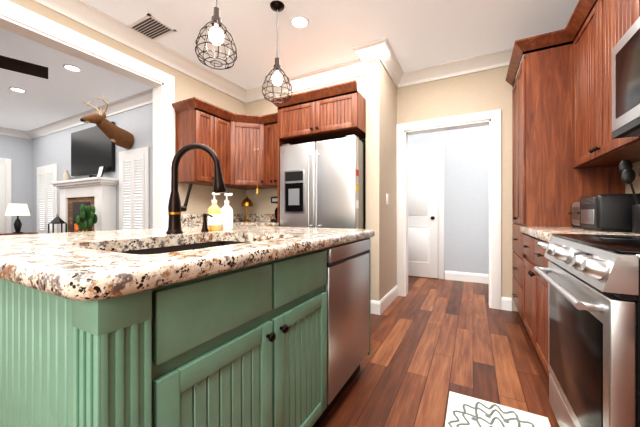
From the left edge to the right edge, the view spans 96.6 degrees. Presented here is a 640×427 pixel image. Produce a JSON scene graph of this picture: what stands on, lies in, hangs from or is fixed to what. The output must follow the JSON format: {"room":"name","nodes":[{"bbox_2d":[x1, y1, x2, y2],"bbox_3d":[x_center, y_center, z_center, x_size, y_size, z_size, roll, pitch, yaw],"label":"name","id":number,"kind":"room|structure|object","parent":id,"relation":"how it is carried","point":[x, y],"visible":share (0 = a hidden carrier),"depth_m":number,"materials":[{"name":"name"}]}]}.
{"room":"kitchen","nodes":[
{"label":"kitchen","id":0,"kind":"room"},
{"bbox_2d":[0,103,152,232],"bbox_3d":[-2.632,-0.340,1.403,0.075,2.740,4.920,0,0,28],"label":"wall","id":1,"kind":"structure","parent":0,"point":[26,155],"depth_m":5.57,"materials":[{"name":"paint"}]},
{"bbox_2d":[0,163,4,232],"bbox_3d":[-6.516,0.005,5.352,0.046,2.030,0.820,0,0,28],"label":"door","id":2,"kind":"structure","parent":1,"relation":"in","point":[2,197],"depth_m":5.67,"materials":[{"name":"white paint"}]},
{"bbox_2d":[0,158,11,232],"bbox_3d":[-6.531,-0.040,5.360,0.020,2.140,1.020,0,0,28],"label":"door frame","id":3,"kind":"structure","parent":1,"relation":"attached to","point":[8,189],"depth_m":5.76,"materials":[{"name":"white paint"}]},
{"bbox_2d":[0,127,27,138],"bbox_3d":[-7.305,-1.643,3.829,0.105,0.135,4.830,0,0,28],"label":"crown molding","id":4,"kind":"structure","parent":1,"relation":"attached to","point":[3,131],"depth_m":5.80,"materials":[{"name":"white paint"}]},
{"bbox_2d":[37,164,57,233],"bbox_3d":[-5.475,-0.260,5.698,0.960,1.400,0.040,0,0,28],"label":"window shutters","id":5,"kind":"object","parent":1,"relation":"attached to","point":[47,202],"visible":0.85,"depth_m":5.67,"materials":[{"name":"white paint"}]},
{"bbox_2d":[0,0,174,227],"bbox_3d":[-2.343,-0.228,1.861,0.190,2.515,2.900,0,0,28],"label":"door frame","id":6,"kind":"structure","parent":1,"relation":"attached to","point":[26,23],"depth_m":2.73,"materials":[{"name":"white paint"}]},
{"bbox_2d":[28,88,152,139],"bbox_3d":[-3.852,-1.643,4.791,5.280,0.135,0.105,0,0,28],"label":"crown molding","id":7,"kind":"structure","parent":1,"relation":"attached to","point":[143,98],"depth_m":4.61,"materials":[{"name":"white paint"}]},
{"bbox_2d":[71,121,114,175],"bbox_3d":[-3.868,-1.060,4.824,1.380,0.780,0.047,0,0,28],"label":"television","id":8,"kind":"object","parent":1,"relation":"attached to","point":[92,149],"depth_m":4.78,"materials":[{"name":"black plastic"}]},
{"bbox_2d":[80,96,133,148],"bbox_3d":[-3.033,-1.282,4.074,0.398,0.616,0.654,0,0,28],"label":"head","id":9,"kind":"object","parent":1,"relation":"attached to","point":[117,135],"depth_m":4.04},
{"bbox_2d":[119,147,148,229],"bbox_3d":[-2.797,-0.260,4.259,0.800,1.400,0.040,0,0,28],"label":"window shutters","id":10,"kind":"object","parent":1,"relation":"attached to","point":[133,188],"visible":0.73,"depth_m":4.23,"materials":[{"name":"white paint"}]},
{"bbox_2d":[175,104,231,187],"bbox_3d":[-1.294,-0.720,3.267,0.362,0.760,0.531,0,0,28],"label":"upper cabinet","id":11,"kind":"object","parent":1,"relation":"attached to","point":[195,124],"depth_m":3.08,"materials":[{"name":"brown wood"}]},
{"bbox_2d":[181,214,243,223],"bbox_3d":[-1.318,0.055,3.584,0.020,0.100,1.108,0,0,28],"label":"backsplash","id":12,"kind":"structure","parent":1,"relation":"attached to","point":[185,218],"depth_m":3.31,"materials":[{"name":"beige stone"}]},
{"bbox_2d":[228,114,263,191],"bbox_3d":[-0.931,-0.720,3.632,0.656,0.760,0.657,0,0,28],"label":"upper cabinet","id":13,"kind":"object","parent":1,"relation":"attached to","point":[245,148],"depth_m":3.45,"materials":[{"name":"brown wood"}]},
{"bbox_2d":[0,0,578,130],"bbox_3d":[-2.429,-1.740,2.611,10.450,0.060,7.800,0,0,28],"label":"ceiling","id":14,"kind":"structure","parent":0,"point":[417,34],"depth_m":2.79,"materials":[{"name":"paint"}]},
{"bbox_2d":[9,87,26,92],"bbox_3d":[-4.166,-1.707,3.930,0.167,0.022,0.167,0,0,28],"label":"recessed light","id":15,"kind":"object","parent":14,"relation":"in","point":[16,89],"visible":0.96,"depth_m":3.92,"materials":[{"name":"white paint"}]},
{"bbox_2d":[0,55,47,78],"bbox_3d":[-3.292,-1.524,2.400,1.391,0.309,1.462,0,0,28],"label":"ceiling fan","id":16,"kind":"object","parent":14,"relation":"hanging from","point":[16,65],"visible":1,"depth_m":2.81,"materials":[{"name":"brown wood"}]},
{"bbox_2d":[63,64,81,71],"bbox_3d":[-2.904,-1.707,3.343,0.167,0.022,0.167,0,0,28],"label":"recessed light","id":17,"kind":"object","parent":14,"relation":"in","point":[70,67],"visible":0.98,"depth_m":3.34,"materials":[{"name":"white paint"}]},
{"bbox_2d":[127,13,176,40],"bbox_3d":[-1.560,-1.704,2.632,0.360,0.011,0.260,0,0,28],"label":"ceiling vent","id":18,"kind":"object","parent":14,"relation":"in","point":[151,27],"visible":0.92,"depth_m":2.62,"materials":[{"name":"white metal"}]},
{"bbox_2d":[195,0,236,69],"bbox_3d":[-0.646,-1.321,1.777,0.250,0.776,0.249,0,0,28],"label":"pendant light","id":19,"kind":"object","parent":14,"relation":"hanging from","point":[216,35],"visible":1,"depth_m":1.76,"materials":[{"name":"black metal"}]},
{"bbox_2d":[262,0,292,103],"bbox_3d":[-0.352,-1.321,2.346,0.250,0.776,0.249,0,0,28],"label":"pendant light","id":20,"kind":"object","parent":14,"relation":"hanging from","point":[277,7],"visible":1,"depth_m":2.33,"materials":[{"name":"black metal"}]},
{"bbox_2d":[290,15,308,27],"bbox_3d":[-0.180,-1.707,2.538,0.167,0.022,0.167,0,0,28],"label":"recessed light","id":21,"kind":"object","parent":14,"relation":"in","point":[299,21],"visible":1,"depth_m":2.53,"materials":[{"name":"white paint"}]},
{"bbox_2d":[9,0,639,311],"bbox_3d":[-0.538,-0.340,0.942,4.050,2.740,6.390,0,0,28],"label":"wall","id":22,"kind":"structure","parent":0,"point":[390,106],"depth_m":3.15,"materials":[{"name":"beige paint"}]},
{"bbox_2d":[33,0,247,102],"bbox_3d":[-2.342,-1.643,1.593,0.105,0.135,5.590,0,0,28],"label":"crown molding","id":23,"kind":"structure","parent":22,"relation":"attached to","point":[103,23],"depth_m":2.72,"materials":[{"name":"white paint"}]},
{"bbox_2d":[244,212,279,219],"bbox_3d":[-0.657,0.055,3.847,0.894,0.100,0.020,0,0,28],"label":"backsplash","id":24,"kind":"structure","parent":22,"relation":"attached to","point":[250,216],"depth_m":3.91,"materials":[{"name":"beige stone"}]},
{"bbox_2d":[264,120,279,187],"bbox_3d":[-0.547,-0.720,3.593,0.257,0.760,0.362,0,0,28],"label":"upper cabinet","id":25,"kind":"object","parent":22,"relation":"attached to","point":[271,145],"depth_m":3.45,"materials":[{"name":"brown wood"}]},
{"bbox_2d":[244,52,374,102],"bbox_3d":[-0.216,-1.643,3.550,1.760,0.135,0.130,0,0,28],"label":"crown molding","id":26,"kind":"structure","parent":22,"relation":"attached to","point":[355,68],"depth_m":3.46,"materials":[{"name":"white paint"}]},
{"bbox_2d":[276,88,365,143],"bbox_3d":[0.056,-1.022,3.210,0.950,0.355,0.467,0,0,28],"label":"upper cabinet","id":27,"kind":"object","parent":22,"relation":"attached to","point":[341,114],"depth_m":2.99,"materials":[{"name":"brown wood"}]},
{"bbox_2d":[376,285,397,314],"bbox_3d":[0.784,0.963,3.242,0.031,0.135,0.786,0,0,28],"label":"baseboard","id":28,"kind":"structure","parent":22,"relation":"attached to","point":[382,304],"depth_m":3.10,"materials":[{"name":"white paint"}]},
{"bbox_2d":[386,194,388,204],"bbox_3d":[0.751,-0.160,3.172,0.009,0.120,0.080,0,0,28],"label":"switch plate","id":29,"kind":"object","parent":22,"relation":"attached to","point":[387,199],"visible":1,"depth_m":3.16,"materials":[{"name":"white plastic"}]},
{"bbox_2d":[372,38,403,85],"bbox_3d":[0.773,-1.643,3.129,0.120,0.135,0.755,0,0,28],"label":"crown molding","id":30,"kind":"structure","parent":22,"relation":"attached to","point":[382,50],"depth_m":3.01,"materials":[{"name":"white paint"}]},
{"bbox_2d":[396,47,524,87],"bbox_3d":[1.704,-1.643,3.135,1.725,0.135,0.105,0,0,28],"label":"crown molding","id":31,"kind":"structure","parent":22,"relation":"attached to","point":[500,58],"depth_m":3.21,"materials":[{"name":"white paint"}]},
{"bbox_2d":[570,0,639,171],"bbox_3d":[1.851,-0.850,1.683,0.296,1.000,1.076,0,0,28],"label":"upper cabinet","id":32,"kind":"object","parent":22,"relation":"attached to","point":[592,145],"depth_m":1.81,"materials":[{"name":"brown wood"}]},
{"bbox_2d":[612,17,639,138],"bbox_3d":[1.375,-0.576,0.953,0.439,0.432,0.774,0,0,28],"label":"over-the-range microwave","id":33,"kind":"object","parent":32,"relation":"attached to","point":[626,86],"visible":1,"depth_m":1.24,"materials":[{"name":"silver metal"}]},
{"bbox_2d":[312,276,558,426],"bbox_3d":[-2.429,1.060,2.611,10.450,0.060,7.800,0,0,28],"label":"floor","id":34,"kind":"structure","parent":0,"point":[435,342],"depth_m":1.97,"materials":[{"name":"brown wood"}]},
{"bbox_2d":[0,232,37,235],"bbox_3d":[-5.651,0.700,5.329,0.540,0.660,0.540,0,0,28],"label":"side table","id":35,"kind":"object","parent":34,"relation":"on","point":[18,233],"visible":0.25,"depth_m":5.27,"materials":[{"name":"brown wood"}]},
{"bbox_2d":[4,204,30,232],"bbox_3d":[-5.651,0.094,5.329,0.340,0.550,0.340,0,0,28],"label":"table lamp","id":36,"kind":"object","parent":35,"relation":"on","point":[17,210],"visible":1,"depth_m":5.27,"materials":[{"name":"white fabric"}]},
{"bbox_2d":[50,177,118,232],"bbox_3d":[-4.005,0.242,4.567,1.620,1.575,0.640,0,0,28],"label":"fireplace","id":37,"kind":"object","parent":34,"relation":"on","point":[99,193],"visible":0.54,"depth_m":4.50,"materials":[{"name":"wood"}]},
{"bbox_2d":[48,214,66,232],"bbox_3d":[-4.388,0.340,4.764,0.200,0.659,0.200,0,0,28],"label":"lantern","id":38,"kind":"object","parent":37,"relation":"on","point":[57,220],"visible":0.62,"depth_m":4.73,"materials":[{"name":"black metal"}]},
{"bbox_2d":[62,171,70,180],"bbox_3d":[-4.423,-0.646,4.973,0.110,0.200,0.110,0,0,28],"label":"vase","id":39,"kind":"object","parent":37,"relation":"on","point":[66,175],"visible":0.73,"depth_m":4.94,"materials":[{"name":"ceramic"}]},
{"bbox_2d":[70,175,96,179],"bbox_3d":[-3.925,-0.578,4.715,0.702,0.064,0.103,0,0,28],"label":"bar","id":40,"kind":"object","parent":37,"relation":"on","point":[81,177],"visible":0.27,"depth_m":4.61,"materials":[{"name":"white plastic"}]},
{"bbox_2d":[76,204,96,231],"bbox_3d":[-3.416,0.264,4.178,0.269,0.810,0.241,0,0,28],"label":"potted plant","id":41,"kind":"object","parent":37,"relation":"on","point":[88,214],"visible":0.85,"depth_m":4.14,"materials":[{"name":"green plant"}]},
{"bbox_2d":[97,166,104,176],"bbox_3d":[-3.456,-0.651,4.512,0.140,0.202,0.077,0,0,28],"label":"photo","id":42,"kind":"object","parent":37,"relation":"on","point":[100,171],"visible":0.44,"depth_m":4.49,"materials":[{"name":"white plastic"}]},
{"bbox_2d":[0,235,374,426],"bbox_3d":[-0.531,0.592,1.473,1.191,0.877,1.568,0,0,28],"label":"kitchen island","id":43,"kind":"object","parent":34,"relation":"on","point":[174,324],"depth_m":0.71,"materials":[{"name":"green paint"}]},
{"bbox_2d":[0,227,374,310],"bbox_3d":[-0.636,0.129,1.525,1.436,0.048,1.636,0,0,28],"label":"island countertop","id":44,"kind":"structure","parent":43,"relation":"on","point":[70,269],"depth_m":0.73,"materials":[{"name":"beige stone"}]},
{"bbox_2d":[108,239,247,254],"bbox_3d":[-0.492,0.246,1.161,0.556,0.209,0.771,0,0,28],"label":"sink","id":45,"kind":"object","parent":44,"relation":"in","point":[151,247],"depth_m":1.36,"materials":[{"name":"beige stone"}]},
{"bbox_2d":[160,143,225,234],"bbox_3d":[-0.623,-0.130,1.510,0.292,0.471,0.250,0,0,28],"label":"faucet","id":46,"kind":"object","parent":44,"relation":"on","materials":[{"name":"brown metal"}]},
{"bbox_2d":[208,192,220,230],"bbox_3d":[-0.647,-0.013,1.750,0.081,0.233,0.077,0,0,28],"label":"soap bottle","id":47,"kind":"object","parent":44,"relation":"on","point":[214,221],"visible":0.96,"depth_m":1.72,"materials":[{"name":"yellow plastic"}]},
{"bbox_2d":[221,193,232,229],"bbox_3d":[-0.600,-0.013,1.838,0.081,0.233,0.077,0,0,28],"label":"soap bottle","id":48,"kind":"object","parent":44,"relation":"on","point":[226,216],"visible":0.98,"depth_m":1.81,"materials":[{"name":"white plastic"}]},
{"bbox_2d":[252,224,279,226],"bbox_3d":[-0.554,0.592,3.430,0.317,0.877,0.657,0,0,28],"label":"base cabinet","id":49,"kind":"object","parent":34,"relation":"on","point":[273,225],"depth_m":3.18,"materials":[{"name":"brown wood"}]},
{"bbox_2d":[181,220,263,226],"bbox_3d":[-1.046,0.129,3.438,0.637,0.048,1.108,0,0,28],"label":"countertop","id":50,"kind":"structure","parent":49,"relation":"on","point":[235,222],"depth_m":3.17,"materials":[{"name":"beige stone"}]},
{"bbox_2d":[241,196,252,220],"bbox_3d":[-0.963,-0.066,3.764,0.150,0.340,0.148,0,0,28],"label":"brass lamp","id":51,"kind":"object","parent":50,"relation":"on","point":[247,202],"visible":1,"depth_m":3.73,"materials":[{"name":"gold metal"}]},
{"bbox_2d":[260,220,279,225],"bbox_3d":[-0.533,0.129,3.430,0.279,0.048,0.637,0,0,28],"label":"countertop","id":52,"kind":"structure","parent":49,"relation":"on","point":[266,222],"depth_m":3.22,"materials":[{"name":"beige stone"}]},
{"bbox_2d":[271,197,277,221],"bbox_3d":[-0.478,-0.051,3.548,0.180,0.310,0.222,0,0,28],"label":"coffee maker","id":53,"kind":"object","parent":52,"relation":"on","point":[274,199],"visible":0.23,"depth_m":3.46,"materials":[{"name":"black plastic"}]},
{"bbox_2d":[280,135,365,228],"bbox_3d":[0.112,0.128,3.288,0.915,1.805,0.820,0,0,28],"label":"refrigerator","id":54,"kind":"object","parent":34,"relation":"on","point":[323,184],"visible":0.54,"depth_m":2.94,"materials":[{"name":"silver metal"}]},
{"bbox_2d":[315,238,369,425],"bbox_3d":[-0.105,0.597,1.759,0.670,0.866,0.594,0,0,28],"label":"dishwasher","id":55,"kind":"object","parent":34,"relation":"on","point":[346,287],"visible":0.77,"depth_m":1.53,"materials":[{"name":"silver metal"}]},
{"bbox_2d":[445,391,550,426],"bbox_3d":[0.732,1.023,1.139,0.450,0.014,0.900,0,0,28],"label":"rug","id":56,"kind":"object","parent":34,"relation":"on","point":[465,411],"visible":1,"depth_m":1.44,"materials":[{"name":"white fabric"}]},
{"bbox_2d":[522,232,550,377],"bbox_3d":[1.724,0.591,1.786,0.616,0.877,1.014,0,0,28],"label":"base cabinet","id":57,"kind":"object","parent":34,"relation":"on","point":[534,287],"depth_m":1.89,"materials":[{"name":"brown wood"}]},
{"bbox_2d":[510,40,624,318],"bbox_3d":[2.136,-0.160,2.552,0.616,2.380,0.716,0,0,28],"label":"tall cabinet","id":58,"kind":"object","parent":34,"relation":"on","point":[567,150],"depth_m":2.31,"materials":[{"name":"brown wood"}]},
{"bbox_2d":[518,224,639,242],"bbox_3d":[1.716,0.129,1.790,0.634,0.048,1.014,0,0,28],"label":"countertop","id":59,"kind":"structure","parent":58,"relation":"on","point":[530,229],"depth_m":1.72,"materials":[{"name":"beige stone"}]},
{"bbox_2d":[568,202,583,228],"bbox_3d":[1.975,0.008,2.015,0.288,0.192,0.300,0,0,28],"label":"toaster","id":60,"kind":"object","parent":59,"relation":"on","point":[575,214],"visible":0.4,"depth_m":2.08,"materials":[{"name":"silver metal"}]},
{"bbox_2d":[580,193,639,231],"bbox_3d":[1.805,-0.004,1.715,0.303,0.215,0.330,0,0,28],"label":"appliance","id":61,"kind":"object","parent":59,"relation":"on","point":[606,212],"visible":0.94,"depth_m":1.62,"materials":[{"name":"plastic"}]},
{"bbox_2d":[619,159,639,233],"bbox_3d":[1.699,-0.097,1.471,0.225,0.402,0.195,0,0,28],"label":"utensil crock","id":62,"kind":"object","parent":59,"relation":"on","point":[628,175],"visible":1,"depth_m":1.48,"materials":[{"name":"black plastic"}]},
{"bbox_2d":[534,233,639,426],"bbox_3d":[1.258,0.566,1.016,0.700,0.928,0.774,0,0,28],"label":"range","id":63,"kind":"object","parent":34,"relation":"on","point":[593,280],"visible":1,"depth_m":0.92,"materials":[{"name":"silver metal"}]},
{"bbox_2d":[408,125,488,278],"bbox_3d":[0.824,-0.340,3.788,4.105,2.740,0.085,0,0,28],"label":"wall","id":64,"kind":"structure","parent":0,"point":[466,199],"depth_m":4.33,"materials":[{"name":"paint"}]},
{"bbox_2d":[408,149,437,277],"bbox_3d":[1.485,0.005,4.654,0.810,2.030,0.107,0,0,28],"label":"hall door","id":65,"kind":"structure","parent":64,"relation":"in","point":[422,213],"depth_m":4.57,"materials":[{"name":"white paint"}]},
{"bbox_2d":[408,143,443,278],"bbox_3d":[1.507,-0.037,4.696,0.990,2.135,0.020,0,0,28],"label":"door frame","id":66,"kind":"structure","parent":64,"relation":"attached to","point":[439,147],"depth_m":4.48,"materials":[{"name":"white paint"}]},
{"bbox_2d":[397,109,500,309],"bbox_3d":[1.492,-0.044,3.393,1.112,2.147,0.190,0,0,28],"label":"door frame","id":67,"kind":"structure","parent":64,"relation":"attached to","point":[492,118],"depth_m":3.22,"materials":[{"name":"white paint"}]},
{"bbox_2d":[445,271,488,283],"bbox_3d":[2.821,0.963,3.992,1.970,0.135,0.016,0,0,28],"label":"baseboard","id":68,"kind":"structure","parent":64,"relation":"attached to","point":[449,275],"depth_m":4.30,"materials":[{"name":"white paint"}]}
]}

